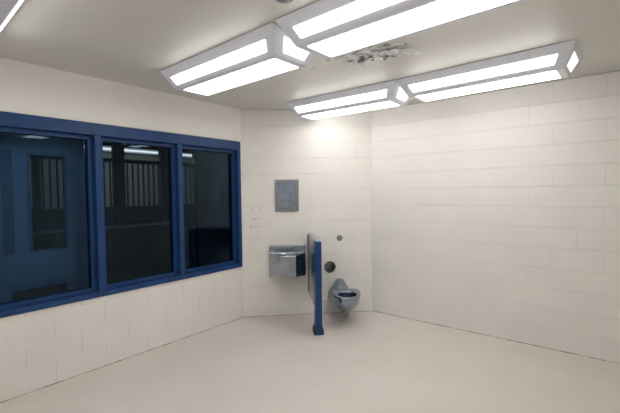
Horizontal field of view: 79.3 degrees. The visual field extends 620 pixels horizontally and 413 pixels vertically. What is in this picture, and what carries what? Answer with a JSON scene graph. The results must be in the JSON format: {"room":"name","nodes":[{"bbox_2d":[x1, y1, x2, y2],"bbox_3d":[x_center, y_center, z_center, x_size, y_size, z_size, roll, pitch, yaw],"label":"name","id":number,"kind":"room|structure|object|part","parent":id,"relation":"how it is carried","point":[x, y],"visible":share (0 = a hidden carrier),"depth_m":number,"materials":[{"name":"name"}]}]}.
{"room":"prison interior","nodes":[
{"label":"prison interior","id":0,"kind":"room"},
{"bbox_2d":[0,57,243,401],"bbox_3d":[-2.319,0.180,3.036,0.150,2.642,4.500,1,3,39],"label":"wall","id":1,"kind":"structure","parent":0,"point":[48,346],"depth_m":3.46,"materials":[{"name":"beige brick"}]},
{"bbox_2d":[0,132,88,303],"bbox_3d":[-2.481,0.361,3.225,0.057,2.230,1.020,1,3,39],"label":"door","id":2,"kind":"structure","parent":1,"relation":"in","point":[26,272],"depth_m":3.27,"materials":[{"name":"metal"}]},
{"bbox_3d":[-2.546,-0.033,3.142,0.027,0.885,0.078,1,3,39],"label":"inset panel","id":3,"kind":"part","parent":2,"relation":"part of","materials":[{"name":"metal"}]},
{"bbox_3d":[-2.342,-0.036,3.353,0.012,0.868,0.296,1,3,39],"label":"vision frame","id":4,"kind":"part","parent":2,"relation":"part of","materials":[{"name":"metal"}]},
{"bbox_2d":[0,111,242,317],"bbox_3d":[-1.722,0.022,3.781,0.174,1.577,2.540,1,3,39],"label":"window","id":5,"kind":"structure","parent":1,"relation":"in","point":[93,135],"depth_m":3.51,"materials":[{"name":"blue metal"}]},
{"bbox_2d":[0,317,243,402],"bbox_3d":[-2.244,1.498,3.037,0.006,0.007,4.498,1,3,39],"label":"trim","id":6,"kind":"structure","parent":1,"relation":"attached to","point":[242,317],"depth_m":3.49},
{"bbox_2d":[30,145,219,209],"bbox_3d":[-5.400,-0.135,7.466,0.100,3.000,10.600,1,3,39],"label":"wall","id":7,"kind":"structure","parent":0,"point":[215,171],"depth_m":8.91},
{"bbox_2d":[103,146,110,151],"bbox_3d":[-4.549,-1.279,8.354,0.085,0.114,0.151,1,3,39],"label":"strip light","id":8,"kind":"object","parent":7,"relation":"attached to","point":[105,148],"depth_m":8.34,"materials":[{"name":"plastic"}]},
{"bbox_2d":[124,148,157,154],"bbox_3d":[-4.057,-1.307,8.970,0.085,0.114,0.810,1,3,39],"label":"strip light","id":9,"kind":"object","parent":7,"relation":"attached to","point":[139,151],"depth_m":8.95,"materials":[{"name":"plastic"}]},
{"bbox_2d":[182,153,191,157],"bbox_3d":[-3.287,-1.354,9.934,0.085,0.114,0.273,1,3,39],"label":"strip light","id":10,"kind":"object","parent":7,"relation":"attached to","point":[188,155],"depth_m":9.95,"materials":[{"name":"plastic"}]},
{"bbox_2d":[240,109,371,316],"bbox_3d":[-0.029,0.082,4.914,1.686,2.642,0.152,-1,2,-6],"label":"wall","id":11,"kind":"structure","parent":0,"point":[330,158],"depth_m":4.83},
{"bbox_2d":[275,179,298,211],"bbox_3d":[-0.295,-0.140,4.790,0.303,0.408,0.022,-1,2,-6],"label":"wall mirror","id":12,"kind":"object","parent":11,"relation":"attached to","point":[286,191],"visible":1,"depth_m":4.79,"materials":[{"name":"silver metal"}]},
{"bbox_3d":[-0.296,-0.141,4.796,0.223,0.328,0.007,-1,2,-6],"label":"mirror plate","id":13,"kind":"part","parent":12,"relation":"part of","materials":[{"name":"silver metal"}]},
{"bbox_2d":[269,244,304,252],"bbox_3d":[-0.295,0.546,4.812,0.464,0.104,0.030,-1,2,-6],"label":"backsplash","id":14,"kind":"structure","parent":11,"relation":"attached to","point":[272,248],"depth_m":4.80,"materials":[{"name":"silver metal"}]},
{"bbox_2d":[269,244,305,277],"bbox_3d":[-0.278,0.700,4.683,0.464,0.401,0.300,-1,2,-6],"label":"sink","id":15,"kind":"object","parent":11,"relation":"attached to","point":[285,261],"visible":1,"depth_m":4.66,"materials":[{"name":"silver metal"}]},
{"bbox_2d":[269,252,304,256],"bbox_3d":[-0.278,0.660,4.682,0.457,0.126,0.295,-1,2,-6],"label":"basin","id":16,"kind":"object","parent":15,"relation":"in","point":[271,254],"depth_m":4.75,"materials":[{"name":"silver metal"}]},
{"bbox_2d":[246,311,365,316],"bbox_3d":[-0.005,1.401,4.888,1.682,0.007,0.006,-1,2,-6],"label":"trim","id":17,"kind":"structure","parent":11,"relation":"attached to","point":[351,311],"depth_m":4.87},
{"bbox_2d":[324,261,335,272],"bbox_3d":[0.254,0.789,4.960,0.152,0.152,0.135,-1,2,-6],"label":"toilet paper holder","id":18,"kind":"object","parent":11,"relation":"attached to","point":[329,266],"visible":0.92,"depth_m":5.01,"materials":[{"name":"metal"}]},
{"bbox_2d":[328,278,360,316],"bbox_3d":[0.432,1.156,4.604,0.364,0.400,0.650,-1,2,-6],"label":"toilet","id":19,"kind":"object","parent":11,"relation":"attached to","point":[345,298],"visible":1,"depth_m":4.55,"materials":[{"name":"silver metal"}]},
{"bbox_2d":[342,310,349,316],"bbox_3d":[0.440,1.293,4.605,0.132,0.125,0.132,-1,2,-6],"label":"outlet","id":20,"kind":"object","parent":19,"relation":"attached to","point":[345,313],"depth_m":4.57,"materials":[{"name":"silver metal"}]},
{"bbox_3d":[0.444,1.149,4.499,0.370,0.221,0.450,-1,2,-6],"label":"bowl","id":21,"kind":"part","parent":19,"relation":"part of","materials":[{"name":"silver metal"}]},
{"bbox_2d":[0,311,619,412],"bbox_3d":[-0.115,1.573,2.105,4.500,0.120,5.692,1,3,39],"label":"floor","id":22,"kind":"structure","parent":0,"point":[368,361],"depth_m":3.23,"materials":[{"name":"beige concrete"}]},
{"bbox_2d":[307,233,323,334],"bbox_3d":[0.054,0.889,4.501,0.112,1.060,0.749,-1,2,-6],"label":"partition","id":23,"kind":"object","parent":22,"relation":"on","point":[314,250],"depth_m":4.15,"materials":[{"name":"blue metal"}]},
{"bbox_3d":[0.052,0.751,4.496,0.062,0.785,0.741,-1,2,-6],"label":"partition panel","id":24,"kind":"part","parent":23,"relation":"part of","materials":[{"name":"blue metal"}]},
{"bbox_3d":[0.088,0.905,4.211,0.070,1.041,0.164,-1,2,-6],"label":"post","id":25,"kind":"part","parent":23,"relation":"part of","materials":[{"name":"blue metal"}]},
{"bbox_2d":[0,0,619,110],"bbox_3d":[-0.146,-1.186,1.999,4.500,0.120,5.692,1,3,39],"label":"ceiling","id":26,"kind":"structure","parent":0,"point":[129,42],"depth_m":2.58,"materials":[{"name":"paint"}]},
{"bbox_2d":[0,0,24,32],"bbox_3d":[-1.739,-1.023,1.849,1.392,0.158,0.520,1,3,41],"label":"ceiling light","id":27,"kind":"object","parent":26,"relation":"attached to","point":[8,8],"visible":1,"depth_m":1.83,"materials":[{"name":"plastic"}]},
{"bbox_2d":[160,22,316,96],"bbox_3d":[-0.590,-1.079,2.952,1.392,0.158,0.520,1,3,41],"label":"ceiling light","id":28,"kind":"object","parent":26,"relation":"attached to","point":[265,52],"visible":0.9,"depth_m":2.70,"materials":[{"name":"plastic"}]},
{"bbox_2d":[276,0,292,3],"bbox_3d":[-0.139,-1.115,2.017,0.100,0.024,0.100,1,3,39],"label":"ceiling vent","id":29,"kind":"object","parent":26,"relation":"in","point":[279,1],"visible":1,"depth_m":2.02,"materials":[{"name":"grey metal"}]},
{"bbox_2d":[286,80,410,119],"bbox_3d":[0.419,-1.136,4.158,1.392,0.158,0.520,1,3,38],"label":"ceiling light","id":30,"kind":"object","parent":26,"relation":"attached to","point":[389,94],"visible":0.88,"depth_m":3.94,"materials":[{"name":"plastic"}]},
{"bbox_2d":[326,42,420,66],"bbox_3d":[0.450,-1.135,2.853,0.661,0.064,0.419,1,3,39],"label":"peeling paint","id":31,"kind":"object","parent":26,"relation":"attached to","point":[361,58],"depth_m":2.78,"materials":[{"name":"grey paint"}]},
{"bbox_2d":[275,0,525,59],"bbox_3d":[0.485,-1.055,2.018,1.392,0.158,0.520,1,3,41],"label":"ceiling light","id":32,"kind":"object","parent":26,"relation":"attached to","point":[327,29],"visible":1,"depth_m":2.03,"materials":[{"name":"plastic"}]},
{"bbox_2d":[396,40,582,101],"bbox_3d":[1.504,-1.114,3.273,1.392,0.158,0.520,1,3,41],"label":"ceiling light","id":33,"kind":"object","parent":26,"relation":"attached to","point":[560,60],"visible":1,"depth_m":3.06,"materials":[{"name":"plastic"}]},
{"bbox_2d":[372,71,619,362],"bbox_3d":[2.157,0.095,3.961,3.308,2.642,0.150,1,3,39],"label":"wall","id":34,"kind":"structure","parent":0,"point":[495,213],"depth_m":3.94,"materials":[{"name":"beige brick"}]},
{"bbox_2d":[374,311,619,363],"bbox_3d":[2.124,1.414,3.951,3.306,0.007,0.006,1,3,39],"label":"trim","id":35,"kind":"structure","parent":34,"relation":"attached to","point":[374,311],"depth_m":3.97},
{"bbox_3d":[-3.370,1.463,5.920,5.050,0.120,10.600,1,3,39],"label":"floor","id":36,"kind":"structure","parent":0,"visible":0},
{"bbox_2d":[32,221,170,282],"bbox_3d":[-3.221,0.866,5.274,0.290,1.120,3.060,1,3,39],"label":"counter","id":37,"kind":"object","parent":36,"relation":"on","point":[136,250],"depth_m":5.70,"materials":[{"name":"laminate"}]},
{"bbox_2d":[32,221,169,234],"bbox_3d":[-3.228,0.319,5.253,0.290,0.025,3.060,1,3,39],"label":"countertop","id":38,"kind":"structure","parent":37,"relation":"on","point":[163,222],"depth_m":5.58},
{"bbox_2d":[29,142,198,268],"bbox_3d":[-3.550,0.191,5.223,0.070,2.480,4.580,1,3,39],"label":"wall","id":39,"kind":"structure","parent":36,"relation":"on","point":[42,218],"depth_m":5.96,"materials":[{"name":"paint"}]},
{"bbox_3d":[-3.534,0.770,5.257,0.030,1.280,4.450,1,3,39],"label":"panel","id":40,"kind":"part","parent":39,"relation":"part of","materials":[{"name":"metal"}]},
{"bbox_2d":[191,151,230,266],"bbox_3d":[-1.629,0.075,7.660,0.080,2.480,1.910,1,3,39],"label":"door","id":41,"kind":"structure","parent":36,"relation":"on","point":[213,223],"depth_m":7.26,"materials":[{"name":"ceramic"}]},
{"bbox_3d":[-1.909,0.831,7.279,0.020,0.905,0.910,1,3,39],"label":"kick panel","id":42,"kind":"part","parent":41,"relation":"part of","materials":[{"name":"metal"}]}
]}

